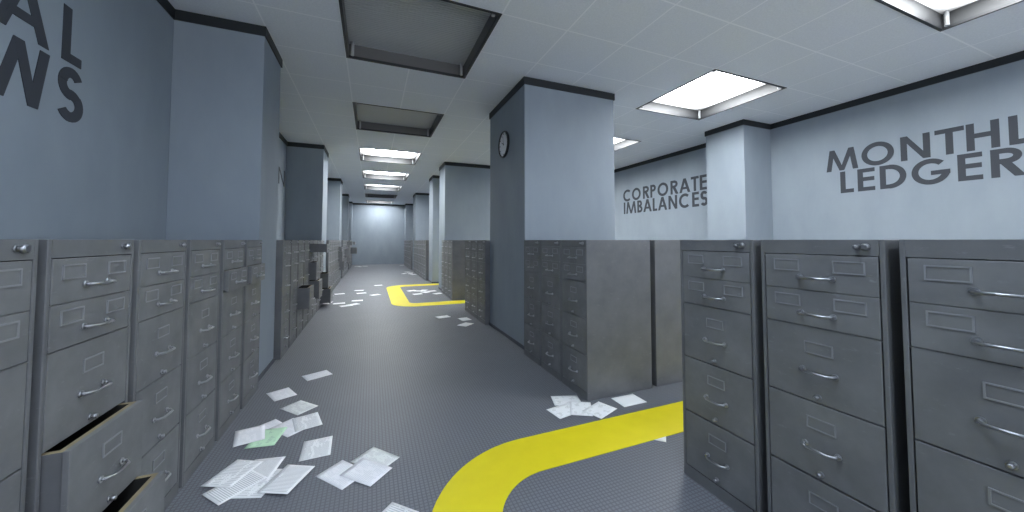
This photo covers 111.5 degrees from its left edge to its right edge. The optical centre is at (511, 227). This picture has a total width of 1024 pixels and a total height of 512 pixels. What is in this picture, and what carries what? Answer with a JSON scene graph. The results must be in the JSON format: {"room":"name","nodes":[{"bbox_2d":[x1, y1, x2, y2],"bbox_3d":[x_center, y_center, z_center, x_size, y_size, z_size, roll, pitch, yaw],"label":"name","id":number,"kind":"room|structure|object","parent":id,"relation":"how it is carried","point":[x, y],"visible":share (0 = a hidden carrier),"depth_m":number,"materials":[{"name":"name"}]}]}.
{"room":"file storage room","nodes":[
{"label":"file storage room","id":0,"kind":"room"},
{"bbox_2d":[0,0,286,239],"bbox_3d":[-5.386,-0.083,8.350,0.150,3.700,25.900,1,-2,-22],"label":"wall","id":1,"kind":"structure","parent":0,"point":[103,175],"depth_m":2.43,"materials":[{"name":"paint"}]},
{"bbox_2d":[0,0,82,122],"bbox_3d":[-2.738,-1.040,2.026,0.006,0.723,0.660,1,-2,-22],"label":"wall lettering","id":2,"kind":"object","parent":1,"relation":"attached to","point":[16,50],"depth_m":2.00,"materials":[{"name":"grey"}]},
{"bbox_2d":[157,0,287,145],"bbox_3d":[-5.311,-1.861,8.448,0.014,0.100,25.900,1,-2,-22],"label":"trim","id":3,"kind":"structure","parent":1,"relation":"attached to","point":[165,4],"depth_m":3.28,"materials":[{"name":"black"}]},
{"bbox_2d":[258,278,340,381],"bbox_3d":[-6.368,1.881,11.909,0.747,0.045,18.450,1,-2,-22],"label":"baseboard","id":4,"kind":"structure","parent":1,"relation":"attached to","point":[269,365],"depth_m":3.85,"materials":[{"name":"grey"}]},
{"bbox_2d":[166,20,280,375],"bbox_3d":[-3.056,-0.247,3.761,0.737,3.680,0.700,1,-2,-22],"label":"wall pillar","id":5,"kind":"structure","parent":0,"point":[225,112],"depth_m":3.49,"materials":[{"name":"paint"}]},
{"bbox_2d":[174,9,282,67],"bbox_3d":[-3.050,-2.036,3.832,0.751,0.100,0.728,1,-2,-22],"label":"trim","id":6,"kind":"structure","parent":5,"relation":"attached to","point":[180,15],"depth_m":3.52,"materials":[{"name":"black"}]},
{"bbox_2d":[285,146,327,271],"bbox_3d":[-4.908,-0.073,8.348,0.737,3.680,0.860,1,-2,-22],"label":"wall pillar","id":7,"kind":"structure","parent":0,"point":[306,168],"depth_m":7.99,"materials":[{"name":"paint"}]},
{"bbox_2d":[288,142,328,157],"bbox_3d":[-4.901,-1.862,8.419,0.751,0.100,0.888,1,-2,-22],"label":"trim","id":8,"kind":"structure","parent":7,"relation":"attached to","point":[292,144],"depth_m":8.03,"materials":[{"name":"black"}]},
{"bbox_2d":[326,181,341,277],"bbox_3d":[-6.691,0.094,12.764,0.737,3.680,0.870,1,-2,-22],"label":"wall pillar","id":9,"kind":"structure","parent":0,"point":[334,188],"depth_m":12.46,"materials":[{"name":"paint"}]},
{"bbox_2d":[341,196,348,239],"bbox_3d":[-8.372,0.252,16.930,0.737,3.680,0.740,1,-2,-22],"label":"wall pillar","id":10,"kind":"structure","parent":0,"point":[345,199],"depth_m":16.71,"materials":[{"name":"paint"}]},
{"bbox_2d":[348,203,352,239],"bbox_3d":[-9.682,0.376,20.173,0.737,3.680,0.740,1,-2,-22],"label":"wall pillar","id":11,"kind":"structure","parent":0,"point":[350,204],"depth_m":19.98,"materials":[{"name":"paint"}]},
{"bbox_2d":[352,205,404,262],"bbox_3d":[-6.068,0.439,22.110,9.190,3.700,0.150,1,-2,-22],"label":"wall","id":12,"kind":"structure","parent":0,"point":[377,230],"depth_m":21.19,"materials":[{"name":"paint"}]},
{"bbox_2d":[352,262,403,264],"bbox_3d":[-8.099,2.203,21.136,2.970,0.100,0.012,1,-2,-22],"label":"baseboard","id":13,"kind":"structure","parent":12,"relation":"attached to","point":[385,262],"depth_m":21.13,"materials":[{"name":"paint"}]},
{"bbox_2d":[353,203,403,205],"bbox_3d":[-8.099,-1.374,21.270,2.970,0.100,0.014,1,-2,-22],"label":"trim","id":14,"kind":"structure","parent":12,"relation":"attached to","point":[353,203],"depth_m":21.25,"materials":[{"name":"black"}]},
{"bbox_2d":[404,205,412,239],"bbox_3d":[-5.887,0.432,21.671,1.483,3.680,0.800,1,-2,-22],"label":"wall pillar","id":15,"kind":"structure","parent":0,"point":[408,225],"depth_m":21.14,"materials":[{"name":"paint"}]},
{"bbox_2d":[412,195,428,269],"bbox_3d":[-4.026,0.257,17.060,1.483,3.680,1.150,1,-2,-22],"label":"wall pillar","id":16,"kind":"structure","parent":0,"point":[420,202],"depth_m":16.41,"materials":[{"name":"paint"}]},
{"bbox_2d":[429,178,439,281],"bbox_3d":[-2.172,0.084,12.501,1.460,3.680,0.800,1,-2,-22],"label":"wall pillar","id":17,"kind":"structure","parent":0,"point":[434,184],"depth_m":11.93,"materials":[{"name":"paint"}]},
{"bbox_2d":[164,264,735,511],"bbox_3d":[-1.223,1.892,10.037,9.190,0.120,26.050,1,-2,-22],"label":"floor","id":18,"kind":"structure","parent":0,"point":[427,391],"depth_m":2.94,"materials":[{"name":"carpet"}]},
{"bbox_2d":[0,239,38,511],"bbox_3d":[-1.792,0.753,0.769,0.792,1.454,0.460,1,-2,-22],"label":"filing cabinet","id":19,"kind":"object","parent":18,"relation":"on","point":[18,257],"visible":1,"depth_m":1.07,"materials":[{"name":"metal"}]},
{"bbox_2d":[25,239,164,511],"bbox_3d":[-1.909,0.771,1.257,0.942,1.454,0.460,1,-2,-22],"label":"filing cabinet","id":20,"kind":"object","parent":18,"relation":"on","point":[85,437],"visible":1,"depth_m":1.31,"materials":[{"name":"metal"}]},
{"bbox_2d":[39,401,135,511],"bbox_3d":[-1.877,0.926,1.264,0.581,0.310,0.408,1,-2,-22],"label":"drawer","id":21,"kind":"object","parent":20,"relation":"on","point":[53,476],"depth_m":1.18,"materials":[{"name":"grey paint"}]},
{"bbox_2d":[102,473,157,511],"bbox_3d":[-1.798,1.260,1.283,0.581,0.310,0.408,1,-2,-22],"label":"drawer","id":22,"kind":"object","parent":20,"relation":"on","point":[139,485],"depth_m":1.52,"materials":[{"name":"grey paint"}]},
{"bbox_2d":[128,240,186,509],"bbox_3d":[-2.164,0.788,1.690,0.792,1.454,0.460,1,-2,-22],"label":"filing cabinet","id":23,"kind":"object","parent":18,"relation":"on","point":[159,266],"visible":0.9,"depth_m":1.80,"materials":[{"name":"metal"}]},
{"bbox_2d":[179,240,220,487],"bbox_3d":[-2.351,0.805,2.152,0.792,1.454,0.460,1,-2,-22],"label":"filing cabinet","id":24,"kind":"object","parent":18,"relation":"on","point":[199,377],"visible":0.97,"depth_m":2.23,"materials":[{"name":"metal"}]},
{"bbox_2d":[215,240,247,440],"bbox_3d":[-2.530,0.824,2.635,0.822,1.454,0.460,1,-2,-22],"label":"filing cabinet","id":25,"kind":"object","parent":18,"relation":"on","point":[233,273],"visible":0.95,"depth_m":2.69,"materials":[{"name":"metal"}]},
{"bbox_2d":[223,267,241,290],"bbox_3d":[-2.474,0.403,2.673,0.581,0.144,0.408,1,-2,-22],"label":"drawer","id":26,"kind":"object","parent":25,"relation":"on","point":[235,273],"depth_m":2.66,"materials":[{"name":"grey paint"}]},
{"bbox_2d":[201,459,262,487],"bbox_3d":[-1.724,1.524,2.160,0.185,0.002,0.250,0,-2,5],"label":"paper sheet","id":27,"kind":"object","parent":18,"relation":"on","point":[238,469],"visible":1,"depth_m":2.15,"materials":[{"name":"paper"}]},
{"bbox_2d":[202,470,267,505],"bbox_3d":[-1.627,1.522,2.051,0.185,0.002,0.250,-1,-2,27],"label":"paper sheet","id":28,"kind":"object","parent":18,"relation":"on","point":[218,495],"visible":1,"depth_m":2.02,"materials":[{"name":"paper"}]},
{"bbox_2d":[233,424,264,446],"bbox_3d":[-1.946,1.543,2.585,0.185,0.001,0.250,2,-3,-35],"label":"paper sheet","id":29,"kind":"object","parent":18,"relation":"on","point":[245,436],"visible":1,"depth_m":2.58,"materials":[{"name":"paper"}]},
{"bbox_2d":[240,240,264,408],"bbox_3d":[-2.719,0.842,3.111,0.827,1.454,0.460,1,-2,-22],"label":"filing cabinet","id":30,"kind":"object","parent":18,"relation":"on","point":[250,324],"visible":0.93,"depth_m":3.18,"materials":[{"name":"metal"}]},
{"bbox_2d":[247,264,256,282],"bbox_3d":[-2.662,0.421,3.150,0.581,0.144,0.408,1,-2,-22],"label":"drawer","id":31,"kind":"object","parent":30,"relation":"on","point":[252,268],"depth_m":3.10,"materials":[{"name":"grey paint"}]},
{"bbox_2d":[231,469,281,498],"bbox_3d":[-1.510,1.529,2.084,0.185,0.002,0.250,0,-2,-2],"label":"paper sheet","id":32,"kind":"object","parent":18,"relation":"on","point":[251,492],"visible":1,"depth_m":2.01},
{"bbox_2d":[253,456,285,482],"bbox_3d":[-1.582,1.531,2.195,0.185,0.001,0.250,0,-2,-11],"label":"paper sheet","id":33,"kind":"object","parent":18,"relation":"on","point":[268,466],"visible":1,"depth_m":2.23,"materials":[{"name":"paper"}]},
{"bbox_2d":[262,419,281,428],"bbox_3d":[-1.861,1.551,2.684,0.250,0.002,0.185,-1,-3,32],"label":"paper sheet","id":34,"kind":"object","parent":18,"relation":"on","point":[274,422],"visible":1,"depth_m":2.76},
{"bbox_2d":[244,427,286,448],"bbox_3d":[-1.800,1.544,2.560,0.185,0.002,0.250,1,-2,-14],"label":"paper sheet","id":35,"kind":"object","parent":34,"relation":"on","point":[272,436],"visible":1,"depth_m":2.54,"materials":[{"name":"paper"}]},
{"bbox_2d":[266,387,296,400],"bbox_3d":[-2.171,1.574,3.286,0.250,0.002,0.185,-2,-3,41],"label":"paper sheet","id":36,"kind":"object","parent":18,"relation":"on","point":[284,393],"visible":1,"depth_m":3.28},
{"bbox_2d":[273,240,291,359],"bbox_3d":[-3.240,0.889,4.356,0.792,1.454,0.460,1,-2,-22],"label":"filing cabinet","id":37,"kind":"object","parent":18,"relation":"on","point":[283,247],"visible":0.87,"depth_m":4.30,"materials":[{"name":"metal"}]},
{"bbox_2d":[269,418,301,436],"bbox_3d":[-1.716,1.551,2.701,0.250,0.002,0.185,-1,-2,28],"label":"paper sheet","id":38,"kind":"object","parent":18,"relation":"on","point":[289,431],"visible":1,"depth_m":2.70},
{"bbox_2d":[257,464,314,493],"bbox_3d":[-1.356,1.519,2.106,0.185,0.002,0.250,0,-2,4],"label":"paper sheet","id":39,"kind":"object","parent":18,"relation":"on","point":[289,476],"visible":1,"depth_m":2.10,"materials":[{"name":"paper"}]},
{"bbox_2d":[288,240,298,347],"bbox_3d":[-3.429,0.907,4.822,0.792,1.454,0.460,1,-2,-22],"label":"filing cabinet","id":40,"kind":"object","parent":18,"relation":"on","point":[294,245],"visible":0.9,"depth_m":4.91,"materials":[{"name":"metal"}]},
{"bbox_2d":[280,400,317,414],"bbox_3d":[-1.847,1.564,3.025,0.250,0.002,0.185,-1,-2,27],"label":"paper sheet","id":41,"kind":"object","parent":18,"relation":"on","point":[299,407],"visible":1,"depth_m":3.02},
{"bbox_2d":[296,240,314,337],"bbox_3d":[-3.545,0.926,5.317,0.947,1.454,0.460,1,-2,-22],"label":"filing cabinet","id":42,"kind":"object","parent":18,"relation":"on","point":[305,293],"visible":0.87,"depth_m":5.30,"materials":[{"name":"metal"}]},
{"bbox_2d":[297,285,311,308],"bbox_3d":[-3.432,1.081,5.357,0.581,0.310,0.408,1,-2,-22],"label":"drawer","id":43,"kind":"object","parent":42,"relation":"on","point":[304,292],"depth_m":5.26,"materials":[{"name":"grey paint"}]},
{"bbox_2d":[302,240,309,329],"bbox_3d":[-3.805,0.942,5.754,0.792,1.454,0.460,1,-2,-22],"label":"filing cabinet","id":44,"kind":"object","parent":18,"relation":"on","point":[306,244],"visible":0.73,"depth_m":5.86,"materials":[{"name":"metal"}]},
{"bbox_2d":[292,412,322,431],"bbox_3d":[-1.634,1.550,2.778,0.185,0.002,0.250,2,-3,-37],"label":"paper sheet","id":45,"kind":"object","parent":18,"relation":"on","point":[304,422],"visible":1,"depth_m":2.78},
{"bbox_2d":[312,240,317,316],"bbox_3d":[-4.181,0.978,6.686,0.792,1.454,0.460,1,-2,-22],"label":"filing cabinet","id":46,"kind":"object","parent":18,"relation":"on","point":[316,241],"visible":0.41,"depth_m":6.79,"materials":[{"name":"metal"}]},
{"bbox_2d":[299,436,332,460],"bbox_3d":[-1.364,1.542,2.434,0.185,0.002,0.250,1,-2,-24],"label":"paper sheet","id":47,"kind":"object","parent":18,"relation":"on","point":[320,447],"visible":1,"depth_m":2.43,"materials":[{"name":"paper"}]},
{"bbox_2d":[302,370,331,380],"bbox_3d":[-2.095,1.592,3.748,0.185,0.001,0.250,-2,-3,43],"label":"paper sheet","id":48,"kind":"object","parent":18,"relation":"on","point":[316,375],"visible":1,"depth_m":3.74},
{"bbox_2d":[316,240,321,311],"bbox_3d":[-4.370,0.995,7.152,0.792,1.454,0.460,1,-2,-22],"label":"filing cabinet","id":49,"kind":"object","parent":18,"relation":"on","point":[319,241],"visible":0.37,"depth_m":7.26,"materials":[{"name":"metal"}]},
{"bbox_2d":[308,240,330,321],"bbox_3d":[-3.868,0.962,6.271,1.062,1.454,0.460,1,-2,-22],"label":"filing cabinet","id":50,"kind":"object","parent":18,"relation":"on","point":[314,266],"visible":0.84,"depth_m":6.22,"materials":[{"name":"metal"}]},
{"bbox_2d":[309,261,316,279],"bbox_3d":[-3.850,0.786,6.285,0.581,0.310,0.408,1,-2,-22],"label":"drawer","id":51,"kind":"object","parent":50,"relation":"on","point":[312,264],"depth_m":6.19,"materials":[{"name":"grey paint"}]},
{"bbox_2d":[309,279,319,297],"bbox_3d":[-3.803,1.117,6.291,0.581,0.310,0.408,1,-2,-22],"label":"drawer","id":52,"kind":"object","parent":50,"relation":"on","point":[316,282],"depth_m":6.20,"materials":[{"name":"grey paint"}]},
{"bbox_2d":[310,244,325,251],"bbox_3d":[-3.701,0.382,6.360,0.581,0.144,0.408,1,-2,-22],"label":"drawer","id":53,"kind":"object","parent":50,"relation":"on","point":[313,247],"depth_m":6.23,"materials":[{"name":"grey paint"}]},
{"bbox_2d":[320,240,333,306],"bbox_3d":[-4.465,1.014,7.656,0.992,1.454,0.460,1,-2,-22],"label":"filing cabinet","id":54,"kind":"object","parent":18,"relation":"on","point":[326,297],"visible":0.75,"depth_m":7.60,"materials":[{"name":"metal"}]},
{"bbox_2d":[320,272,328,287],"bbox_3d":[-4.377,1.170,7.686,0.581,0.310,0.408,1,-2,-22],"label":"drawer","id":55,"kind":"object","parent":54,"relation":"on","point":[324,275],"depth_m":7.59,"materials":[{"name":"grey paint"}]},
{"bbox_2d":[320,286,331,302],"bbox_3d":[-4.331,1.503,7.692,0.581,0.310,0.408,1,-2,-22],"label":"drawer","id":56,"kind":"object","parent":54,"relation":"on","point":[326,297],"depth_m":7.59,"materials":[{"name":"grey paint"}]},
{"bbox_2d":[326,240,330,275],"bbox_3d":[-5.104,1.064,8.971,0.792,1.454,0.460,1,-2,-22],"label":"filing cabinet","id":57,"kind":"object","parent":18,"relation":"on","point":[328,262],"visible":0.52,"depth_m":8.91,"materials":[{"name":"metal"}]},
{"bbox_2d":[330,240,332,285],"bbox_3d":[-5.284,1.081,9.417,0.792,1.454,0.460,1,-2,-22],"label":"filing cabinet","id":58,"kind":"object","parent":18,"relation":"on","point":[331,252],"visible":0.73,"depth_m":9.53,"materials":[{"name":"metal"}]},
{"bbox_2d":[315,460,353,489],"bbox_3d":[-1.054,1.532,2.162,0.250,0.002,0.185,-1,-2,28],"label":"paper sheet","id":59,"kind":"object","parent":18,"relation":"on","point":[332,476],"visible":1,"depth_m":2.15,"materials":[{"name":"paper"}]},
{"bbox_2d":[338,240,343,282],"bbox_3d":[-6.130,1.167,11.673,0.912,1.454,0.460,1,-2,-22],"label":"filing cabinet","id":60,"kind":"object","parent":18,"relation":"on","point":[340,252],"visible":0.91,"depth_m":11.64,"materials":[{"name":"metal"}]},
{"bbox_2d":[340,458,391,486],"bbox_3d":[-0.910,1.527,2.178,0.250,0.002,0.185,-1,-2,23],"label":"paper sheet","id":61,"kind":"object","parent":18,"relation":"on","point":[367,472],"visible":1,"depth_m":2.17,"materials":[{"name":"paper"}]},
{"bbox_2d":[351,447,399,465],"bbox_3d":[-0.902,1.534,2.302,0.250,0.002,0.185,-1,-2,28],"label":"paper sheet","id":62,"kind":"object","parent":18,"relation":"on","point":[374,454],"visible":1,"depth_m":2.32,"materials":[{"name":"paper"}]},
{"bbox_2d":[382,502,418,511],"bbox_3d":[-0.628,1.517,1.781,0.185,0.002,0.250,-1,-2,23],"label":"paper sheet","id":63,"kind":"object","parent":18,"relation":"on","point":[392,507],"visible":1,"depth_m":1.88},
{"bbox_2d":[387,283,464,306],"bbox_3d":[-1.087,1.835,10.177,4.755,0.003,3.945,1,-2,-22],"label":"floor marking","id":64,"kind":"object","parent":18,"relation":"on","point":[397,297],"depth_m":8.39,"materials":[{"name":"paint"}]},
{"bbox_2d":[424,240,428,280],"bbox_3d":[-2.857,1.213,12.883,0.792,1.454,0.460,1,-2,-22],"label":"filing cabinet","id":65,"kind":"object","parent":18,"relation":"on","point":[426,242],"visible":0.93,"depth_m":12.57,"materials":[{"name":"metal"}]},
{"bbox_2d":[441,240,444,294],"bbox_3d":[-1.551,1.090,9.649,0.792,1.454,0.460,1,-2,-22],"label":"filing cabinet","id":66,"kind":"object","parent":18,"relation":"on","point":[443,241],"visible":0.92,"depth_m":9.47,"materials":[{"name":"metal"}]},
{"bbox_2d":[445,240,448,296],"bbox_3d":[-1.377,1.074,9.217,0.792,1.454,0.460,1,-2,-22],"label":"filing cabinet","id":67,"kind":"object","parent":18,"relation":"on","point":[446,241],"visible":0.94,"depth_m":9.06,"materials":[{"name":"metal"}]},
{"bbox_2d":[448,240,464,299],"bbox_3d":[-1.203,1.057,8.787,0.792,1.454,0.460,1,-2,-22],"label":"filing cabinet","id":68,"kind":"object","parent":18,"relation":"on","point":[456,266],"visible":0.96,"depth_m":8.51,"materials":[{"name":"metal"}]},
{"bbox_2d":[465,240,470,313],"bbox_3d":[-0.567,0.998,7.211,0.792,1.454,0.460,1,-2,-22],"label":"filing cabinet","id":69,"kind":"object","parent":18,"relation":"on","point":[467,242],"visible":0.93,"depth_m":7.07,"materials":[{"name":"metal"}]},
{"bbox_2d":[471,240,477,318],"bbox_3d":[-0.393,0.981,6.780,0.792,1.454,0.460,1,-2,-22],"label":"filing cabinet","id":70,"kind":"object","parent":18,"relation":"on","point":[474,243],"visible":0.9,"depth_m":6.62,"materials":[{"name":"metal"}]},
{"bbox_2d":[478,240,489,324],"bbox_3d":[-0.219,0.965,6.349,0.792,1.454,0.460,1,-2,-22],"label":"filing cabinet","id":71,"kind":"object","parent":18,"relation":"on","point":[483,245],"visible":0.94,"depth_m":6.07,"materials":[{"name":"metal"}]},
{"bbox_2d":[524,240,540,365],"bbox_3d":[0.569,0.891,4.397,0.792,1.454,0.460,1,-2,-22],"label":"filing cabinet","id":72,"kind":"object","parent":18,"relation":"on","point":[532,248],"visible":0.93,"depth_m":4.23,"materials":[{"name":"metal"}]},
{"bbox_2d":[541,240,561,380],"bbox_3d":[0.747,0.874,3.957,0.792,1.454,0.460,1,-2,-22],"label":"filing cabinet","id":73,"kind":"object","parent":18,"relation":"on","point":[551,313],"visible":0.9,"depth_m":3.79,"materials":[{"name":"metal"}]},
{"bbox_2d":[432,401,682,511],"bbox_3d":[2.640,1.495,1.219,5.350,0.003,4.390,1,-2,-22],"label":"floor marking","id":74,"kind":"object","parent":18,"relation":"on","point":[484,484],"depth_m":2.37,"materials":[{"name":"paint"}]},
{"bbox_2d":[546,402,569,418],"bbox_3d":[0.448,1.560,2.967,0.250,0.001,0.185,1,-3,-32],"label":"paper sheet","id":75,"kind":"object","parent":18,"relation":"on","point":[561,411],"visible":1,"depth_m":2.96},
{"bbox_2d":[551,395,580,405],"bbox_3d":[0.492,1.570,3.160,0.250,0.002,0.185,0,-2,-5],"label":"paper sheet","id":76,"kind":"object","parent":18,"relation":"on","point":[557,400],"visible":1,"depth_m":3.17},
{"bbox_2d":[569,401,592,415],"bbox_3d":[0.591,1.558,2.996,0.185,0.002,0.250,0,-2,8],"label":"paper sheet","id":77,"kind":"object","parent":18,"relation":"on","point":[576,408],"visible":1,"depth_m":3.01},
{"bbox_2d":[583,401,616,418],"bbox_3d":[0.748,1.554,2.967,0.250,0.002,0.185,2,-3,-44],"label":"paper sheet","id":78,"kind":"object","parent":18,"relation":"on","point":[600,410],"visible":1,"depth_m":2.97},
{"bbox_2d":[561,240,651,400],"bbox_3d":[0.924,0.857,3.516,0.792,1.454,0.460,1,-2,-22],"label":"filing cabinet","id":79,"kind":"object","parent":18,"relation":"on","point":[606,285],"visible":1,"depth_m":3.31,"materials":[{"name":"metal"}]},
{"bbox_2d":[611,394,645,406],"bbox_3d":[1.060,1.570,3.162,0.250,0.002,0.185,1,-2,-22],"label":"paper sheet","id":80,"kind":"object","parent":18,"relation":"on","point":[631,399],"visible":1,"depth_m":3.15,"materials":[{"name":"white"}]},
{"bbox_2d":[650,240,682,385],"bbox_3d":[1.716,0.870,3.843,0.792,1.454,0.460,1,-2,-22],"label":"filing cabinet","id":81,"kind":"object","parent":18,"relation":"on","point":[665,272],"visible":0.25,"depth_m":3.54,"materials":[{"name":"metal"}]},
{"bbox_2d":[680,240,767,511],"bbox_3d":[1.488,0.804,2.121,0.792,1.454,0.460,1,-2,-22],"label":"filing cabinet","id":82,"kind":"object","parent":18,"relation":"on","point":[724,417],"visible":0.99,"depth_m":1.93,"materials":[{"name":"metal"}]},
{"bbox_2d":[761,239,909,511],"bbox_3d":[1.675,0.787,1.658,0.792,1.454,0.460,1,-2,-22],"label":"filing cabinet","id":83,"kind":"object","parent":18,"relation":"on","point":[835,400],"visible":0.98,"depth_m":1.48,"materials":[{"name":"metal"}]},
{"bbox_2d":[899,239,1023,511],"bbox_3d":[1.861,0.769,1.196,0.792,1.454,0.460,1,-2,-22],"label":"filing cabinet","id":84,"kind":"object","parent":18,"relation":"on","point":[962,301],"visible":1,"depth_m":1.16,"materials":[{"name":"metal"}]},
{"bbox_2d":[439,165,489,287],"bbox_3d":[-1.369,0.008,10.481,1.483,3.680,0.850,1,-2,-22],"label":"wall pillar","id":85,"kind":"structure","parent":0,"point":[464,192],"depth_m":10.10,"materials":[{"name":"paint"}]},
{"bbox_2d":[439,162,489,170],"bbox_3d":[-1.369,-1.781,10.549,1.511,0.100,0.878,1,-2,-22],"label":"trim","id":86,"kind":"structure","parent":85,"relation":"attached to","point":[444,163],"depth_m":10.12,"materials":[{"name":"black"}]},
{"bbox_2d":[490,84,614,345],"bbox_3d":[0.582,-0.176,5.648,1.483,3.680,1.480,1,-2,-22],"label":"wall pillar","id":87,"kind":"structure","parent":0,"point":[554,180],"depth_m":5.02,"materials":[{"name":"paint"}]},
{"bbox_2d":[412,269,523,348],"bbox_3d":[-2.589,1.938,13.433,1.503,0.045,18.450,1,-2,-22],"label":"baseboard","id":88,"kind":"structure","parent":87,"relation":"attached to","point":[490,324],"depth_m":5.30,"materials":[{"name":"grey"}]},
{"bbox_2d":[498,131,508,157],"bbox_3d":[-0.131,-1.290,5.429,0.034,0.418,0.418,1,-2,-22],"label":"wall clock","id":89,"kind":"object","parent":87,"relation":"attached to","point":[503,145],"visible":1,"depth_m":5.42,"materials":[{"name":"black"}]},
{"bbox_2d":[489,76,614,118],"bbox_3d":[0.582,-1.965,5.716,1.511,0.100,1.508,1,-2,-22],"label":"trim","id":90,"kind":"structure","parent":87,"relation":"attached to","point":[525,80],"depth_m":5.04,"materials":[{"name":"black"}]},
{"bbox_2d":[168,0,1023,204],"bbox_3d":[-1.223,-1.855,10.179,9.190,0.020,26.050,1,-2,-22],"label":"ceiling","id":91,"kind":"structure","parent":0,"point":[826,53],"depth_m":4.32,"materials":[{"name":"tile"}]},
{"bbox_2d":[365,193,396,197],"bbox_3d":[-6.587,-1.658,17.539,1.478,0.196,1.478,1,-2,-22],"label":"ceiling light","id":92,"kind":"object","parent":91,"relation":"attached to","point":[366,195],"visible":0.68,"depth_m":18.16,"materials":[{"name":"grey"}]},
{"bbox_2d":[364,184,402,190],"bbox_3d":[-5.481,-1.762,14.800,1.478,0.196,1.478,1,-2,-22],"label":"ceiling light","id":93,"kind":"object","parent":91,"relation":"attached to","point":[366,186],"visible":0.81,"depth_m":15.41,"materials":[{"name":"grey"}]},
{"bbox_2d":[362,170,409,180],"bbox_3d":[-4.375,-1.866,12.061,1.478,0.196,1.478,1,-2,-22],"label":"ceiling light","id":94,"kind":"object","parent":91,"relation":"attached to","point":[366,174],"visible":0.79,"depth_m":12.61,"materials":[{"name":"grey"}]},
{"bbox_2d":[364,171,405,175],"bbox_3d":[-4.375,-1.940,12.063,1.466,0.012,1.466,1,-2,-22],"label":"diffuser","id":95,"kind":"object","parent":94,"relation":"attached to","point":[368,173],"depth_m":12.50,"materials":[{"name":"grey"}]},
{"bbox_2d":[359,147,421,164],"bbox_3d":[-3.269,-1.970,9.321,1.478,0.196,1.478,1,-2,-22],"label":"ceiling light","id":96,"kind":"object","parent":91,"relation":"attached to","point":[366,154],"visible":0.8,"depth_m":9.80,"materials":[{"name":"grey"}]},
{"bbox_2d":[361,148,416,158],"bbox_3d":[-3.269,-2.044,9.324,1.466,0.012,1.466,1,-2,-22],"label":"diffuser","id":97,"kind":"object","parent":96,"relation":"attached to","point":[374,153],"depth_m":9.70,"materials":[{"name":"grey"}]},
{"bbox_2d":[352,102,443,136],"bbox_3d":[-2.163,-2.074,6.582,1.478,0.196,1.478,1,-2,-22],"label":"ceiling light","id":98,"kind":"object","parent":91,"relation":"attached to","point":[368,117],"visible":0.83,"depth_m":6.89,"materials":[{"name":"grey"}]},
{"bbox_2d":[356,104,437,128],"bbox_3d":[-2.163,-2.148,6.585,1.466,0.012,1.466,1,-2,-22],"label":"diffuser","id":99,"kind":"object","parent":98,"relation":"attached to","point":[366,114],"depth_m":6.78,"materials":[{"name":"grey"}]},
{"bbox_2d":[339,0,501,78],"bbox_3d":[-1.058,-2.178,3.843,1.478,0.196,1.478,1,-2,-22],"label":"ceiling light","id":100,"kind":"object","parent":91,"relation":"attached to","point":[442,37],"visible":0.93,"depth_m":4.00,"materials":[{"name":"grey"}]},
{"bbox_2d":[614,137,640,150],"bbox_3d":[1.949,-2.011,8.240,1.478,0.196,1.478,1,-2,-22],"label":"ceiling light","id":101,"kind":"object","parent":91,"relation":"attached to","point":[619,143],"visible":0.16,"depth_m":8.32,"materials":[{"name":"grey"}]},
{"bbox_2d":[636,69,786,119],"bbox_3d":[3.054,-2.115,5.500,1.478,0.196,1.478,1,-2,-22],"label":"ceiling light","id":102,"kind":"object","parent":91,"relation":"attached to","point":[716,91],"visible":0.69,"depth_m":5.67,"materials":[{"name":"grey"}]},
{"bbox_2d":[653,71,764,109],"bbox_3d":[3.054,-2.189,5.503,1.466,0.012,1.466,1,-2,-22],"label":"diffuser","id":103,"kind":"object","parent":102,"relation":"attached to","point":[711,90],"depth_m":5.63,"materials":[{"name":"white"}]},
{"bbox_2d":[875,0,1023,31],"bbox_3d":[4.160,-2.219,2.761,1.478,0.196,1.478,1,-2,-22],"label":"ceiling light","id":104,"kind":"object","parent":91,"relation":"attached to","point":[940,15],"visible":1,"depth_m":3.51,"materials":[{"name":"grey"}]},
{"bbox_2d":[915,0,976,13],"bbox_3d":[4.160,-2.293,2.764,1.466,0.012,1.466,1,-2,-22],"label":"diffuser","id":105,"kind":"object","parent":104,"relation":"attached to","point":[936,6],"depth_m":3.53,"materials":[{"name":"white"}]},
{"bbox_2d":[706,125,772,239],"bbox_3d":[4.472,-0.130,6.860,0.760,3.680,0.780,1,-2,-22],"label":"wall pillar","id":106,"kind":"structure","parent":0,"point":[738,159],"depth_m":6.59,"materials":[{"name":"paint"}]},
{"bbox_2d":[705,119,769,136],"bbox_3d":[4.465,-1.919,6.926,0.774,0.100,0.808,1,-2,-22],"label":"trim","id":107,"kind":"structure","parent":106,"relation":"attached to","point":[743,121],"depth_m":6.62,"materials":[{"name":"black"}]},
{"bbox_2d":[614,59,1023,239],"bbox_3d":[2.997,0.045,11.729,0.150,3.700,25.900,1,-2,-22],"label":"wall","id":108,"kind":"structure","parent":0,"point":[808,202],"depth_m":5.23,"materials":[{"name":"paint"}]},
{"bbox_2d":[623,174,706,213],"bbox_3d":[3.921,-0.805,9.260,0.006,0.729,2.867,1,-2,-22],"label":"wall lettering","id":109,"kind":"object","parent":108,"relation":"attached to","point":[694,178],"depth_m":8.95,"materials":[{"name":"grey"}]},
{"bbox_2d":[614,50,1023,172],"bbox_3d":[2.921,-1.735,11.766,0.014,0.100,25.900,1,-2,-22],"label":"trim","id":110,"kind":"structure","parent":108,"relation":"attached to","point":[1014,57],"depth_m":5.18,"materials":[{"name":"black"}]},
{"bbox_2d":[827,115,1023,192],"bbox_3d":[5.663,-0.941,4.944,0.006,0.729,1.979,1,-2,-22],"label":"wall lettering","id":111,"kind":"object","parent":108,"relation":"attached to","point":[994,132],"depth_m":4.68,"materials":[{"name":"grey"}]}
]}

